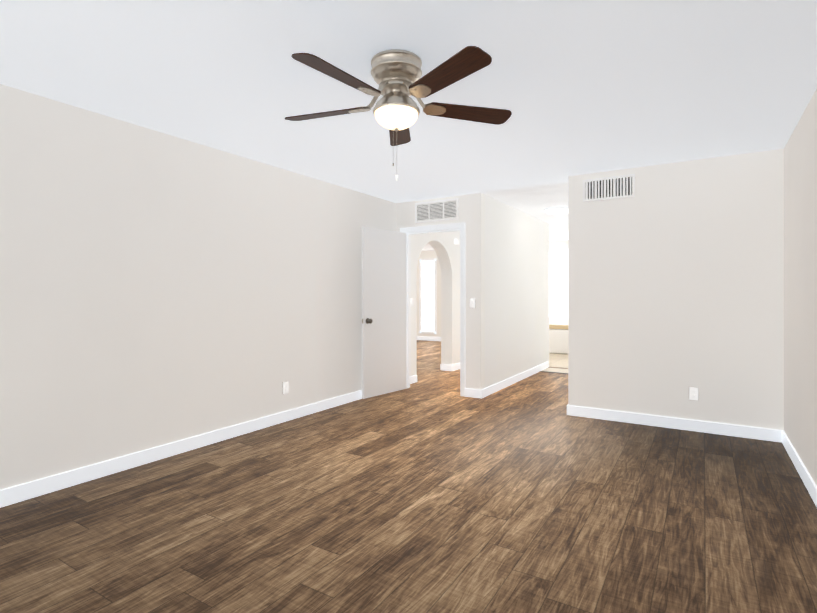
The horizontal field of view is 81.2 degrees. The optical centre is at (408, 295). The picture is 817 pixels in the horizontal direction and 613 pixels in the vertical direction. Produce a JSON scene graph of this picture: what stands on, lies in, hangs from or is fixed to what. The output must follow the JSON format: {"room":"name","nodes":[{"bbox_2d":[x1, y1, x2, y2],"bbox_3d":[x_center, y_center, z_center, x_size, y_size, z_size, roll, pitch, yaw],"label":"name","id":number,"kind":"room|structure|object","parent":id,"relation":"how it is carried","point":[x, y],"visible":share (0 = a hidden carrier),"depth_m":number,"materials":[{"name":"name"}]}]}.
{"room":"empty bedroom","nodes":[
{"label":"empty bedroom","id":0,"kind":"room"},
{"bbox_2d":[0,84,459,489],"bbox_3d":[-1.148,0.000,4.879,0.200,2.440,9.310,0,0,32],"label":"wall","id":1,"kind":"structure","parent":0,"point":[157,288],"depth_m":3.54,"materials":[{"name":"paint"}]},
{"bbox_2d":[0,390,361,507],"bbox_3d":[-1.792,1.170,3.620,0.030,0.100,6.250,0,0,32],"label":"baseboard","id":2,"kind":"structure","parent":1,"relation":"attached to","point":[30,490],"depth_m":3.48,"materials":[{"name":"white wood"}]},
{"bbox_2d":[283,381,288,393],"bbox_3d":[-1.188,0.895,4.616,0.009,0.119,0.075,0,0,32],"label":"outlet","id":3,"kind":"object","parent":1,"relation":"attached to","point":[286,387],"visible":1,"depth_m":4.62,"materials":[{"name":"white plastic"}]},
{"bbox_2d":[362,226,406,398],"bbox_3d":[-0.270,0.201,5.868,0.123,2.014,0.800,0,0,39],"label":"door","id":4,"kind":"structure","parent":1,"relation":"in","point":[384,311],"depth_m":5.83,"materials":[{"name":"white wood"}]},
{"bbox_2d":[410,375,416,383],"bbox_3d":[0.017,1.170,6.559,0.017,0.100,0.414,0,0,32],"label":"baseboard","id":5,"kind":"structure","parent":1,"relation":"attached to","point":[413,379],"depth_m":6.63,"materials":[{"name":"white wood"}]},
{"bbox_2d":[451,363,459,370],"bbox_3d":[1.016,1.170,8.171,0.020,0.100,1.194,0,0,32],"label":"baseboard","id":6,"kind":"structure","parent":1,"relation":"attached to","point":[454,367],"depth_m":7.75,"materials":[{"name":"white wood"}]},
{"bbox_2d":[0,340,816,612],"bbox_3d":[-0.234,1.270,6.184,8.280,0.100,12.490,0,0,32],"label":"floor","id":7,"kind":"structure","parent":0,"point":[431,490],"depth_m":2.57,"materials":[{"name":"wood"}]},
{"bbox_2d":[542,353,567,372],"bbox_3d":[2.693,1.218,9.164,2.720,0.004,3.140,0,0,32],"label":"bathroom tile floor","id":8,"kind":"structure","parent":7,"relation":"on","point":[560,361],"depth_m":8.52,"materials":[{"name":"beige tile"}]},
{"bbox_2d":[549,324,567,353],"bbox_3d":[3.360,0.916,10.166,2.200,0.601,0.674,0,0,32],"label":"bathtub","id":9,"kind":"object","parent":8,"relation":"on","point":[558,339],"visible":0.04,"depth_m":9.92,"materials":[{"name":"white ceramic"}]},
{"bbox_2d":[0,0,816,250],"bbox_3d":[-0.234,-1.270,6.184,8.280,0.100,12.490,0,0,32],"label":"ceiling","id":10,"kind":"structure","parent":0,"point":[576,87],"depth_m":2.69,"materials":[{"name":"paint"}]},
{"bbox_2d":[285,46,511,180],"bbox_3d":[-0.096,-0.898,2.470,1.262,0.645,1.238,0,0,32],"label":"ceiling fan","id":11,"kind":"object","parent":10,"relation":"hanging from","point":[396,74],"visible":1,"depth_m":2.40,"materials":[{"name":"brown wood"}]},
{"bbox_2d":[545,207,567,213],"bbox_3d":[2.107,-1.186,6.716,0.360,0.068,0.360,0,0,32],"label":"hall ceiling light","id":12,"kind":"object","parent":10,"relation":"attached to","point":[557,210],"visible":0.88,"depth_m":6.60,"materials":[{"name":"white"}]},
{"bbox_2d":[417,250,440,336],"bbox_3d":[1.244,0.001,12.543,3.800,2.440,0.120,0,0,32],"label":"wall","id":13,"kind":"structure","parent":0,"point":[429,254],"depth_m":12.80,"materials":[{"name":"paint"}]},
{"bbox_2d":[420,259,435,333],"bbox_3d":[0.524,0.021,12.899,0.500,2.000,0.028,0,0,32],"label":"living room window","id":14,"kind":"structure","parent":13,"relation":"in","point":[427,295],"depth_m":12.88,"materials":[{"name":"white"}]},
{"bbox_2d":[417,336,440,340],"bbox_3d":[1.201,1.171,12.491,3.780,0.100,0.014,0,0,32],"label":"baseboard","id":15,"kind":"structure","parent":13,"relation":"attached to","point":[429,338],"depth_m":12.87,"materials":[{"name":"white wood"}]},
{"bbox_2d":[396,194,471,388],"bbox_3d":[0.331,0.000,6.051,1.080,2.440,0.120,0,0,32],"label":"wall","id":16,"kind":"structure","parent":0,"point":[405,211],"depth_m":5.76,"materials":[{"name":"paint"}]},
{"bbox_2d":[400,223,464,396],"bbox_3d":[0.324,0.171,6.055,0.931,2.098,0.152,0,0,32],"label":"door frame","id":17,"kind":"structure","parent":16,"relation":"attached to","point":[460,227],"depth_m":5.79,"materials":[{"name":"white wood"}]},
{"bbox_2d":[415,199,458,222],"bbox_3d":[0.347,-1.055,5.964,0.610,0.250,0.012,0,0,32],"label":"air vent","id":18,"kind":"object","parent":16,"relation":"in","point":[441,210],"visible":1,"depth_m":5.96,"materials":[{"name":"grey metal"}]},
{"bbox_2d":[470,298,475,307],"bbox_3d":[0.766,0.090,5.704,0.075,0.119,0.013,0,0,32],"label":"light switch","id":19,"kind":"object","parent":16,"relation":"attached to","point":[472,302],"visible":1,"depth_m":5.70,"materials":[{"name":"white plastic"}]},
{"bbox_2d":[472,193,546,389],"bbox_3d":[1.552,0.000,6.883,0.120,2.440,2.820,0,0,32],"label":"wall","id":20,"kind":"structure","parent":0,"point":[506,286],"depth_m":6.38,"materials":[{"name":"paint"}]},
{"bbox_2d":[480,362,547,398],"bbox_3d":[1.609,1.170,6.848,0.014,0.100,2.848,0,0,32],"label":"baseboard","id":21,"kind":"structure","parent":20,"relation":"attached to","point":[496,387],"depth_m":6.51,"materials":[{"name":"white wood"}]},
{"bbox_2d":[547,223,548,366],"bbox_3d":[1.866,0.000,8.418,1.200,2.440,0.120,0,0,32],"label":"wall","id":22,"kind":"structure","parent":0,"point":[548,294],"depth_m":8.11,"materials":[{"name":"paint"}]},
{"bbox_2d":[549,240,567,324],"bbox_3d":[3.551,0.001,10.550,2.960,2.440,0.120,0,0,32],"label":"wall","id":23,"kind":"structure","parent":0,"point":[558,244],"depth_m":10.60,"materials":[{"name":"paint"}]},
{"bbox_2d":[549,248,567,319],"bbox_3d":[3.542,-0.254,10.460,1.920,1.570,0.038,0,0,32],"label":"bathroom window","id":24,"kind":"structure","parent":23,"relation":"in","point":[558,283],"depth_m":10.59,"materials":[{"name":"white"}]},
{"bbox_2d":[568,175,579,405],"bbox_3d":[2.679,0.000,6.444,0.120,2.440,3.780,0,0,32],"label":"wall","id":25,"kind":"structure","parent":0,"point":[574,180],"depth_m":4.84,"materials":[{"name":"paint"}]},
{"bbox_2d":[580,148,783,430],"bbox_3d":[2.468,0.000,4.422,1.590,2.440,0.120,0,0,32],"label":"wall","id":26,"kind":"structure","parent":0,"point":[675,281],"depth_m":4.31,"materials":[{"name":"paint"}]},
{"bbox_2d":[583,174,634,201],"bbox_3d":[1.954,-1.048,4.665,0.470,0.215,0.010,0,0,32],"label":"air vent","id":27,"kind":"object","parent":26,"relation":"in","point":[616,187],"visible":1,"depth_m":4.66,"materials":[{"name":"white metal"}]},
{"bbox_2d":[568,405,779,441],"bbox_3d":[2.366,1.170,4.409,1.710,0.100,0.017,0,0,32],"label":"baseboard","id":28,"kind":"structure","parent":26,"relation":"attached to","point":[766,434],"depth_m":4.34,"materials":[{"name":"white wood"}]},
{"bbox_2d":[689,387,698,400],"bbox_3d":[2.566,0.885,4.286,0.075,0.119,0.009,0,0,32],"label":"outlet","id":29,"kind":"object","parent":26,"relation":"attached to","point":[693,393],"visible":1,"depth_m":4.28,"materials":[{"name":"white plastic"}]},
{"bbox_2d":[784,88,816,485],"bbox_3d":[1.587,-0.001,1.375,0.120,2.440,6.230,0,0,32],"label":"wall","id":30,"kind":"structure","parent":0,"point":[800,289],"depth_m":3.24,"materials":[{"name":"paint"}]},
{"bbox_2d":[780,430,816,506],"bbox_3d":[1.529,1.169,1.411,0.017,0.100,5.990,0,0,32],"label":"baseboard","id":31,"kind":"structure","parent":30,"relation":"attached to","point":[801,469],"depth_m":3.19,"materials":[{"name":"white wood"}]}
]}

